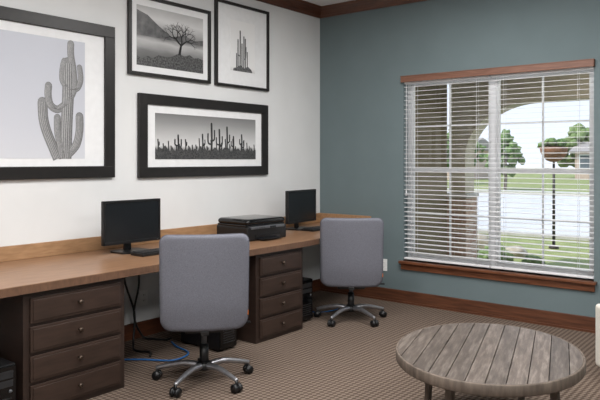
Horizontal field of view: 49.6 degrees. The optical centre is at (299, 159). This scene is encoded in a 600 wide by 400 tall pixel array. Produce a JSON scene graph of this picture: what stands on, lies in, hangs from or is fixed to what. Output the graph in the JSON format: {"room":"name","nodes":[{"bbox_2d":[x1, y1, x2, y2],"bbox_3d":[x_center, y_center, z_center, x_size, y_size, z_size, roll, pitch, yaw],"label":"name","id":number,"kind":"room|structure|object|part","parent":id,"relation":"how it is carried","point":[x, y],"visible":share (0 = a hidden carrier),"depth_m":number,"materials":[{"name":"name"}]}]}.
{"room":"home office","nodes":[
{"label":"home office","id":0,"kind":"room"},
{"bbox_2d":[0,0,319,324],"bbox_3d":[-2.207,-0.115,4.152,0.150,3.060,7.600,0,0,38],"label":"wall","id":1,"kind":"structure","parent":0,"point":[31,210],"depth_m":5.55,"materials":[{"name":"white paint"}]},
{"bbox_2d":[0,6,114,179],"bbox_3d":[-1.784,-0.442,4.537,0.030,1.150,1.150,0,0,38],"label":"framed picture","id":2,"kind":"object","parent":1,"relation":"attached to","point":[57,74],"visible":1,"depth_m":4.60,"materials":[{"name":"black wood"}]},
{"bbox_2d":[0,29,84,158],"bbox_3d":[-1.786,-0.437,4.539,0.002,0.854,0.644,0,0,38],"label":"print","id":3,"kind":"object","parent":2,"relation":"attached to","point":[42,75],"depth_m":4.52},
{"bbox_2d":[139,289,147,305],"bbox_3d":[-1.255,1.105,5.221,0.010,0.120,0.080,0,0,38],"label":"wall outlet","id":4,"kind":"object","parent":1,"relation":"attached to","point":[143,294],"visible":1,"depth_m":5.22,"materials":[{"name":"plastic"}]},
{"bbox_2d":[0,213,319,261],"bbox_3d":[-1.456,0.625,4.959,0.019,0.100,5.399,0,0,38],"label":"trim","id":5,"kind":"structure","parent":1,"relation":"attached to","point":[43,249],"depth_m":4.71,"materials":[{"name":"brown wood"}]},
{"bbox_2d":[127,0,210,83],"bbox_3d":[-1.072,-0.998,5.433,0.030,0.645,0.878,0,0,38],"label":"framed picture","id":6,"kind":"object","parent":1,"relation":"attached to","point":[166,39],"visible":1,"depth_m":5.40,"materials":[{"name":"grey paper"}]},
{"bbox_2d":[137,4,202,73],"bbox_3d":[-1.074,-0.998,5.434,0.002,0.479,0.712,0,0,38],"label":"print","id":7,"kind":"object","parent":6,"relation":"attached to","point":[169,40],"depth_m":5.41},
{"bbox_2d":[137,93,267,177],"bbox_3d":[-0.803,-0.196,5.771,0.030,0.678,1.549,0,0,38],"label":"framed picture","id":8,"kind":"object","parent":1,"relation":"attached to","point":[177,136],"visible":1,"depth_m":5.67,"materials":[{"name":"black wood"}]},
{"bbox_2d":[155,113,254,151],"bbox_3d":[-0.805,-0.196,5.772,0.002,0.378,1.209,0,0,38],"label":"print","id":9,"kind":"object","parent":8,"relation":"attached to","point":[174,132],"depth_m":5.72},
{"bbox_2d":[124,279,319,341],"bbox_3d":[-2.142,1.353,4.099,0.018,0.125,7.600,0,0,38],"label":"baseboard","id":10,"kind":"structure","parent":1,"relation":"attached to","point":[150,326],"depth_m":5.23,"materials":[{"name":"brown wood"}]},
{"bbox_2d":[214,0,268,91],"bbox_3d":[-0.536,-1.062,6.107,0.030,0.781,0.722,0,0,38],"label":"framed picture","id":11,"kind":"object","parent":1,"relation":"attached to","point":[241,32],"visible":1,"depth_m":6.08,"materials":[{"name":"white paper"}]},
{"bbox_2d":[230,19,254,73],"bbox_3d":[-0.537,-1.062,6.109,0.002,0.469,0.330,0,0,38],"label":"print","id":12,"kind":"object","parent":11,"relation":"attached to","point":[242,31],"depth_m":6.10},
{"bbox_2d":[256,0,321,17],"bbox_3d":[-2.113,-1.593,4.076,0.092,0.105,7.600,0,0,38],"label":"trim","id":13,"kind":"structure","parent":1,"relation":"attached to","point":[300,6],"depth_m":6.72,"materials":[{"name":"brown wood"}]},
{"bbox_2d":[303,0,351,5],"bbox_3d":[0.422,-1.695,2.156,6.750,0.100,7.750,0,0,38],"label":"ceiling","id":14,"kind":"structure","parent":0,"point":[317,2],"depth_m":6.75,"materials":[{"name":"paint"}]},
{"bbox_2d":[87,290,599,399],"bbox_3d":[0.422,1.465,2.156,6.750,0.100,7.750,0,0,38],"label":"floor","id":15,"kind":"structure","parent":0,"point":[352,359],"depth_m":4.54,"materials":[{"name":"carpet"}]},
{"bbox_2d":[0,357,15,399],"bbox_3d":[-1.736,1.250,3.534,0.437,0.330,0.180,0,0,38],"label":"computer tower","id":16,"kind":"object","parent":15,"relation":"on","point":[7,368],"visible":1,"depth_m":3.44,"materials":[{"name":"black plastic"}]},
{"bbox_2d":[0,278,123,399],"bbox_3d":[-1.605,1.069,4.030,0.884,0.692,0.660,0,0,38],"label":"base cabinet","id":17,"kind":"object","parent":15,"relation":"on","point":[67,343],"visible":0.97,"depth_m":3.71,"materials":[{"name":"brown wood"}]},
{"bbox_3d":[-1.289,0.825,3.779,0.020,0.143,0.590,0,0,38],"label":"drawer","id":18,"kind":"part","parent":17,"relation":"part of","materials":[{"name":"brown wood"}]},
{"bbox_3d":[-1.289,0.986,3.779,0.020,0.143,0.590,0,0,38],"label":"drawer","id":19,"kind":"part","parent":17,"relation":"part of","materials":[{"name":"brown wood"}]},
{"bbox_3d":[-1.289,1.147,3.779,0.020,0.143,0.590,0,0,38],"label":"drawer","id":20,"kind":"part","parent":17,"relation":"part of","materials":[{"name":"brown wood"}]},
{"bbox_3d":[-1.289,1.308,3.779,0.020,0.143,0.590,0,0,38],"label":"drawer","id":21,"kind":"part","parent":17,"relation":"part of","materials":[{"name":"brown wood"}]},
{"bbox_2d":[0,222,319,297],"bbox_3d":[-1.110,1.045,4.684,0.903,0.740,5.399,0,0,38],"label":"countertop","id":22,"kind":"structure","parent":17,"relation":"on","point":[32,275],"depth_m":4.12,"materials":[{"name":"laminate"}]},
{"bbox_2d":[101,198,159,253],"bbox_3d":[-1.251,0.483,4.784,0.200,0.382,0.500,0,0,40],"label":"computer monitor","id":23,"kind":"object","parent":22,"relation":"on","point":[125,222],"visible":0.94,"depth_m":4.75,"materials":[{"name":"black plastic"}]},
{"bbox_2d":[131,248,158,256],"bbox_3d":[-1.010,0.661,4.733,0.140,0.026,0.440,0,0,38],"label":"keyboard","id":24,"kind":"object","parent":22,"relation":"on","point":[149,252],"visible":0.44,"depth_m":4.60,"materials":[{"name":"black plastic"}]},
{"bbox_2d":[133,275,171,340],"bbox_3d":[-1.152,1.068,5.094,0.309,0.688,0.051,0,0,6],"label":"power cable","id":25,"kind":"object","parent":22,"relation":"hanging from","point":[136,297],"visible":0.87,"depth_m":5.10,"materials":[{"name":"black plastic"}]},
{"bbox_2d":[217,214,285,240],"bbox_3d":[-0.396,0.583,5.622,0.455,0.184,0.470,0,0,41],"label":"printer","id":26,"kind":"object","parent":22,"relation":"on","point":[256,227],"visible":0.99,"depth_m":5.50,"materials":[{"name":"black plastic"}]},
{"bbox_3d":[-0.420,0.519,5.644,0.380,0.058,0.470,0,0,41],"label":"lid","id":27,"kind":"part","parent":26,"relation":"part of","materials":[{"name":"black plastic"}]},
{"bbox_3d":[-0.279,0.566,5.518,0.038,0.022,0.400,0,0,41],"label":"control panel","id":28,"kind":"part","parent":26,"relation":"part of","materials":[{"name":"grey plastic"}]},
{"bbox_2d":[255,232,282,239],"bbox_3d":[-0.250,0.644,5.493,0.065,0.040,0.300,0,0,41],"label":"paper tray","id":29,"kind":"object","parent":26,"relation":"on","point":[258,235],"depth_m":5.49,"materials":[{"name":"black plastic"}]},
{"bbox_2d":[285,189,315,230],"bbox_3d":[-0.007,0.483,6.348,0.200,0.382,0.500,0,0,34],"label":"computer monitor","id":30,"kind":"object","parent":22,"relation":"on","point":[300,205],"visible":0.93,"depth_m":6.30,"materials":[{"name":"black plastic"}]},
{"bbox_2d":[301,226,319,231],"bbox_3d":[0.203,0.661,6.323,0.140,0.026,0.440,0,0,38],"label":"keyboard","id":31,"kind":"object","parent":22,"relation":"on","point":[315,228],"visible":0.43,"depth_m":6.17,"materials":[{"name":"black plastic"}]},
{"bbox_2d":[124,277,151,356],"bbox_3d":[-1.208,1.068,4.838,0.083,0.691,0.463,0,0,-39],"label":"power cable","id":32,"kind":"object","parent":15,"relation":"on","point":[125,284],"visible":0.85,"depth_m":4.93,"materials":[{"name":"black plastic"}]},
{"bbox_2d":[124,341,188,360],"bbox_3d":[-0.980,1.405,4.713,0.353,0.010,0.535,0,0,31],"label":"cable","id":33,"kind":"object","parent":15,"relation":"on","point":[186,355],"visible":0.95,"depth_m":4.57,"materials":[{"name":"blue plastic"}]},
{"bbox_2d":[152,233,253,397],"bbox_3d":[-0.619,0.929,4.175,0.658,0.971,0.649,0,0,-10],"label":"office chair","id":34,"kind":"object","parent":15,"relation":"on","point":[204,278],"visible":1,"depth_m":3.91,"materials":[{"name":"grey fabric"}]},
{"bbox_3d":[-0.786,1.319,4.182,0.290,0.070,0.042,0,0,6],"label":"leg","id":35,"kind":"part","parent":34,"relation":"part of","materials":[{"name":"metal"}]},
{"bbox_3d":[-0.686,1.319,4.005,0.042,0.070,0.290,0,0,24],"label":"leg","id":36,"kind":"part","parent":34,"relation":"part of","materials":[{"name":"metal"}]},
{"bbox_3d":[-0.579,0.747,3.947,0.537,0.600,0.186,0,0,-10],"label":"backrest","id":37,"kind":"part","parent":34,"relation":"part of","materials":[{"name":"grey fabric"}]},
{"bbox_3d":[-0.487,1.319,4.045,0.290,0.070,0.042,0,0,43],"label":"leg","id":38,"kind":"part","parent":34,"relation":"part of","materials":[{"name":"metal"}]},
{"bbox_3d":[-0.464,1.319,4.248,0.290,0.070,0.042,0,0,-30],"label":"leg","id":39,"kind":"part","parent":34,"relation":"part of","materials":[{"name":"metal"}]},
{"bbox_2d":[181,329,236,350],"bbox_3d":[-0.697,1.235,4.969,0.437,0.360,0.180,0,0,38],"label":"computer tower","id":40,"kind":"object","parent":15,"relation":"on","point":[218,341],"visible":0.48,"depth_m":4.84,"materials":[{"name":"black plastic"}]},
{"bbox_3d":[-0.534,1.227,4.839,0.014,0.336,0.172,0,0,38],"label":"panel","id":41,"kind":"part","parent":40,"relation":"part of","materials":[{"name":"black plastic"}]},
{"bbox_2d":[237,247,302,343],"bbox_3d":[-0.466,1.069,5.463,0.884,0.692,0.580,0,0,38],"label":"base cabinet","id":42,"kind":"object","parent":15,"relation":"on","point":[275,308],"visible":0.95,"depth_m":5.13,"materials":[{"name":"brown wood"}]},
{"bbox_3d":[-0.150,0.825,5.211,0.020,0.143,0.510,0,0,38],"label":"drawer","id":43,"kind":"part","parent":42,"relation":"part of","materials":[{"name":"brown wood"}]},
{"bbox_3d":[-0.150,0.986,5.211,0.020,0.143,0.510,0,0,38],"label":"drawer","id":44,"kind":"part","parent":42,"relation":"part of","materials":[{"name":"brown wood"}]},
{"bbox_3d":[-0.150,1.147,5.211,0.020,0.143,0.510,0,0,38],"label":"drawer","id":45,"kind":"part","parent":42,"relation":"part of","materials":[{"name":"brown wood"}]},
{"bbox_3d":[-0.150,1.308,5.211,0.020,0.143,0.510,0,0,38],"label":"drawer","id":46,"kind":"part","parent":42,"relation":"part of","materials":[{"name":"brown wood"}]},
{"bbox_2d":[303,277,311,320],"bbox_3d":[-0.109,1.230,5.804,0.437,0.370,0.180,0,0,38],"label":"computer tower","id":47,"kind":"object","parent":15,"relation":"on","point":[307,282],"visible":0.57,"depth_m":5.68,"materials":[{"name":"black plastic"}]},
{"bbox_2d":[314,218,386,326],"bbox_3d":[0.450,0.952,5.782,0.658,0.926,0.649,0,0,3],"label":"office chair","id":48,"kind":"object","parent":15,"relation":"on","point":[351,249],"visible":1,"depth_m":5.52,"materials":[{"name":"grey fabric"}]},
{"bbox_3d":[0.287,1.319,5.823,0.290,0.070,0.042,0,0,18],"label":"leg","id":49,"kind":"part","parent":48,"relation":"part of","materials":[{"name":"metal"}]},
{"bbox_3d":[0.349,1.319,5.628,0.042,0.070,0.290,0,0,36],"label":"leg","id":50,"kind":"part","parent":48,"relation":"part of","materials":[{"name":"metal"}]},
{"bbox_3d":[0.442,0.792,5.550,0.537,0.600,0.186,0,0,2],"label":"backrest","id":51,"kind":"part","parent":48,"relation":"part of","materials":[{"name":"grey fabric"}]},
{"bbox_3d":[0.552,1.319,5.627,0.042,0.070,0.290,0,0,-35],"label":"leg","id":52,"kind":"part","parent":48,"relation":"part of","materials":[{"name":"metal"}]},
{"bbox_3d":[0.617,1.319,5.820,0.290,0.070,0.042,0,0,-18],"label":"leg","id":53,"kind":"part","parent":48,"relation":"part of","materials":[{"name":"metal"}]},
{"bbox_2d":[396,323,585,399],"bbox_3d":[0.989,1.205,3.423,0.948,0.420,1.138,0,0,22],"label":"coffee table","id":54,"kind":"object","parent":15,"relation":"on","point":[480,359],"visible":1,"depth_m":3.24,"materials":[{"name":"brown wood"}]},
{"bbox_3d":[0.737,1.222,3.691,0.040,0.385,0.064,0,0,-45],"label":"leg","id":55,"kind":"part","parent":54,"relation":"part of","materials":[{"name":"wood"}]},
{"bbox_3d":[0.723,1.222,3.142,0.064,0.385,0.040,0,0,-45],"label":"leg","id":56,"kind":"part","parent":54,"relation":"part of","materials":[{"name":"wood"}]},
{"bbox_3d":[1.241,1.222,3.156,0.040,0.385,0.064,0,0,-45],"label":"leg","id":57,"kind":"part","parent":54,"relation":"part of","materials":[{"name":"wood"}]},
{"bbox_2d":[596,304,599,366],"bbox_3d":[2.346,1.115,4.020,0.800,0.600,0.800,0,0,0],"label":"armchair","id":58,"kind":"object","parent":15,"relation":"on","point":[597,305],"visible":1,"depth_m":4.25,"materials":[{"name":"beige fabric"}]},
{"bbox_2d":[320,0,599,317],"bbox_3d":[2.788,-0.115,5.130,6.750,3.060,0.150,0,0,38],"label":"wall","id":59,"kind":"structure","parent":0,"point":[364,55],"depth_m":6.46,"materials":[{"name":"teal paint"}]},
{"bbox_2d":[320,213,370,220],"bbox_3d":[0.476,0.625,6.859,0.640,0.100,0.019,0,0,38],"label":"trim","id":60,"kind":"structure","parent":59,"relation":"attached to","point":[322,215],"depth_m":6.89,"materials":[{"name":"brown wood"}]},
{"bbox_2d":[320,0,426,17],"bbox_3d":[2.771,-1.593,4.989,6.600,0.105,0.092,0,0,38],"label":"trim","id":61,"kind":"structure","parent":59,"relation":"attached to","point":[353,6],"depth_m":6.72,"materials":[{"name":"brown wood"}]},
{"bbox_2d":[383,259,386,270],"bbox_3d":[0.846,1.060,6.573,0.080,0.120,0.010,0,0,38],"label":"wall outlet","id":62,"kind":"object","parent":59,"relation":"attached to","point":[384,260],"visible":0.51,"depth_m":6.56,"materials":[{"name":"plastic"}]},
{"bbox_2d":[320,279,595,332],"bbox_3d":[2.798,1.353,5.009,6.582,0.125,0.026,0,0,38],"label":"baseboard","id":63,"kind":"structure","parent":59,"relation":"attached to","point":[514,313],"depth_m":5.93,"materials":[{"name":"brown wood"}]},
{"bbox_2d":[398,260,596,291],"bbox_3d":[1.726,1.038,5.901,1.830,0.085,0.135,0,0,38],"label":"trim","id":64,"kind":"structure","parent":59,"relation":"attached to","point":[448,269],"depth_m":5.79,"materials":[{"name":"brown wood"}]},
{"bbox_2d":[400,58,594,82],"bbox_3d":[1.704,-0.796,5.872,1.798,0.063,0.038,0,0,38],"label":"window valance","id":65,"kind":"object","parent":59,"relation":"attached to","point":[585,62],"visible":1,"depth_m":5.78,"materials":[{"name":"brown wood"}]},
{"bbox_2d":[408,69,593,278],"bbox_3d":[1.788,0.098,5.973,1.775,1.795,0.055,0,0,38],"label":"window","id":66,"kind":"structure","parent":59,"relation":"in","point":[495,128],"depth_m":5.95,"materials":[{"name":"white plastic"}]},
{"bbox_2d":[404,75,490,267],"bbox_3d":[1.384,0.095,6.179,0.876,1.769,0.070,0,0,38],"label":"window blind","id":67,"kind":"object","parent":66,"relation":"attached to","point":[485,76],"visible":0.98,"depth_m":6.16,"materials":[{"name":"white plastic"}]},
{"bbox_3d":[1.049,-0.195,6.412,0.017,1.100,0.018,0,0,38],"label":"pull cord","id":68,"kind":"part","parent":67,"relation":"part of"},
{"bbox_3d":[1.389,0.110,6.185,0.633,1.730,0.055,0,0,38],"label":"ladder cord","id":69,"kind":"part","parent":67,"relation":"part of","materials":[{"name":"white fabric"}]},
{"bbox_3d":[1.389,-0.770,6.185,0.876,0.040,0.044,0,0,38],"label":"head rail","id":70,"kind":"part","parent":67,"relation":"part of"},
{"bbox_3d":[1.389,0.971,6.185,0.876,0.016,0.048,0,0,38],"label":"rail","id":71,"kind":"part","parent":67,"relation":"part of","materials":[{"name":"white plastic"}]},
{"bbox_3d":[1.446,0.098,6.248,0.818,1.715,0.034,0,0,38],"label":"sash","id":72,"kind":"part","parent":66,"relation":"part of","materials":[{"name":"white plastic"}]},
{"bbox_2d":[491,66,593,278],"bbox_3d":[2.084,0.095,5.632,0.876,1.769,0.055,0,0,38],"label":"window blind","id":73,"kind":"object","parent":66,"relation":"attached to","point":[592,67],"visible":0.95,"depth_m":5.59,"materials":[{"name":"white plastic"}]},
{"bbox_3d":[2.084,-0.770,5.632,0.876,0.040,0.044,0,0,38],"label":"head rail","id":74,"kind":"part","parent":73,"relation":"part of","materials":[{"name":"white plastic"}]},
{"bbox_3d":[2.084,0.971,5.632,0.876,0.016,0.048,0,0,38],"label":"rail","id":75,"kind":"part","parent":73,"relation":"part of","materials":[{"name":"white plastic"}]},
{"bbox_3d":[2.084,0.110,5.632,0.634,1.730,0.055,0,0,38],"label":"ladder cord","id":76,"kind":"part","parent":73,"relation":"part of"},
{"bbox_3d":[2.132,0.098,5.702,0.818,1.715,0.034,0,0,38],"label":"sash","id":77,"kind":"part","parent":66,"relation":"part of","materials":[{"name":"white plastic"}]},
{"label":"outside","id":78,"kind":"structure","parent":0,"visible":0},
{"bbox_2d":[447,173,588,270],"bbox_3d":[22.763,1.625,59.519,150.000,0.180,109.850,0,0,39],"label":"lawn","id":79,"kind":"structure","parent":78,"point":[515,181],"depth_m":13.04,"materials":[{"name":"green plant"}]},
{"bbox_2d":[415,84,446,255],"bbox_3d":[1.171,0.100,8.045,0.250,2.870,2.400,0,0,38],"label":"wall","id":80,"kind":"structure","parent":79,"relation":"on","point":[433,149],"depth_m":8.55,"materials":[{"name":"beige paint"}]},
{"bbox_2d":[447,132,486,166],"bbox_3d":[10.113,-0.372,41.318,2.934,3.832,3.063,0,0,-21],"label":"tree","id":81,"kind":"object","parent":79,"relation":"on","point":[479,145],"visible":0.08,"depth_m":40.75,"materials":[{"name":"green plant"}]},
{"bbox_2d":[447,138,488,179],"bbox_3d":[10.781,-0.125,54.898,9.800,3.320,6.800,0,0,38],"label":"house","id":82,"kind":"structure","parent":79,"relation":"on","point":[482,141],"depth_m":52.34,"materials":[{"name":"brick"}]},
{"bbox_2d":[477,233,488,250],"bbox_3d":[3.069,1.417,11.214,0.645,0.377,0.510,0,0,38],"label":"boulder","id":83,"kind":"object","parent":79,"relation":"on","point":[478,236],"visible":0.26,"depth_m":10.98,"materials":[{"name":"stone"}]},
{"bbox_2d":[477,244,513,262],"bbox_3d":[2.870,1.394,9.611,0.545,0.282,0.516,0,0,-28],"label":"shrub","id":84,"kind":"object","parent":79,"relation":"on","point":[486,247],"visible":0.35,"depth_m":9.49,"materials":[{"name":"green plant"}]},
{"bbox_2d":[484,129,525,189],"bbox_3d":[10.515,-0.041,33.253,2.070,3.165,2.001,0,0,11],"label":"tree","id":85,"kind":"object","parent":79,"relation":"on","point":[518,157],"visible":0.64,"depth_m":32.93,"materials":[{"name":"green plant"}]},
{"bbox_2d":[505,245,528,258],"bbox_3d":[3.422,1.458,10.279,0.348,0.230,0.379,0,0,-29],"label":"boulder","id":86,"kind":"object","parent":79,"relation":"on","point":[506,248],"visible":0.46,"depth_m":10.14,"materials":[{"name":"stone"}]},
{"bbox_2d":[447,188,588,240],"bbox_3d":[-1.033,1.495,29.604,150.000,0.080,19.100,0,0,39],"label":"curb","id":87,"kind":"object","parent":79,"relation":"on","point":[526,191],"depth_m":13.51,"materials":[{"name":"concrete"}]},
{"bbox_2d":[447,72,588,258],"bbox_3d":[4.481,0.100,7.227,6.050,2.870,0.420,0,0,38],"label":"archway","id":88,"kind":"object","parent":79,"relation":"on","point":[463,146],"visible":0.54,"depth_m":8.80,"materials":[{"name":"beige paint"}]},
{"bbox_2d":[522,255,545,265],"bbox_3d":[3.354,1.448,9.322,0.343,0.187,0.321,0,0,21],"label":"shrub","id":89,"kind":"object","parent":79,"relation":"on","point":[526,256],"visible":0.59,"depth_m":9.24,"materials":[{"name":"green plant"}]},
{"bbox_2d":[537,138,567,248],"bbox_3d":[4.404,0.573,11.318,0.513,1.925,0.519,0,0,38],"label":"post","id":90,"kind":"object","parent":79,"relation":"on","point":[553,152],"visible":0.84,"depth_m":11.20,"materials":[{"name":"metal"}]},
{"bbox_2d":[539,147,567,161],"bbox_3d":[4.406,-0.095,11.285,0.470,0.260,0.470,0,0,38],"label":"basket","id":91,"kind":"object","parent":90,"relation":"on","point":[552,154],"depth_m":11.13,"materials":[{"name":"brown wicker"}]},
{"bbox_2d":[557,123,588,166],"bbox_3d":[23.544,-0.783,54.900,4.028,4.666,4.010,0,0,38],"label":"tree","id":92,"kind":"object","parent":79,"relation":"on","point":[573,133],"visible":0.37,"depth_m":54.38,"materials":[{"name":"green plant"}]},
{"bbox_2d":[569,142,588,178],"bbox_3d":[27.109,-0.075,52.132,8.800,3.220,6.800,0,0,38],"label":"house","id":93,"kind":"structure","parent":79,"relation":"on","point":[584,157],"depth_m":51.97,"materials":[{"name":"brick"}]},
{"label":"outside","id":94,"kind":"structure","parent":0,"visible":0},
{"bbox_2d":[447,192,588,234],"bbox_3d":[-2.153,1.525,28.195,150.000,0.020,14.900,0,0,39],"label":"street","id":95,"kind":"structure","parent":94,"point":[569,202],"depth_m":18.76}
]}

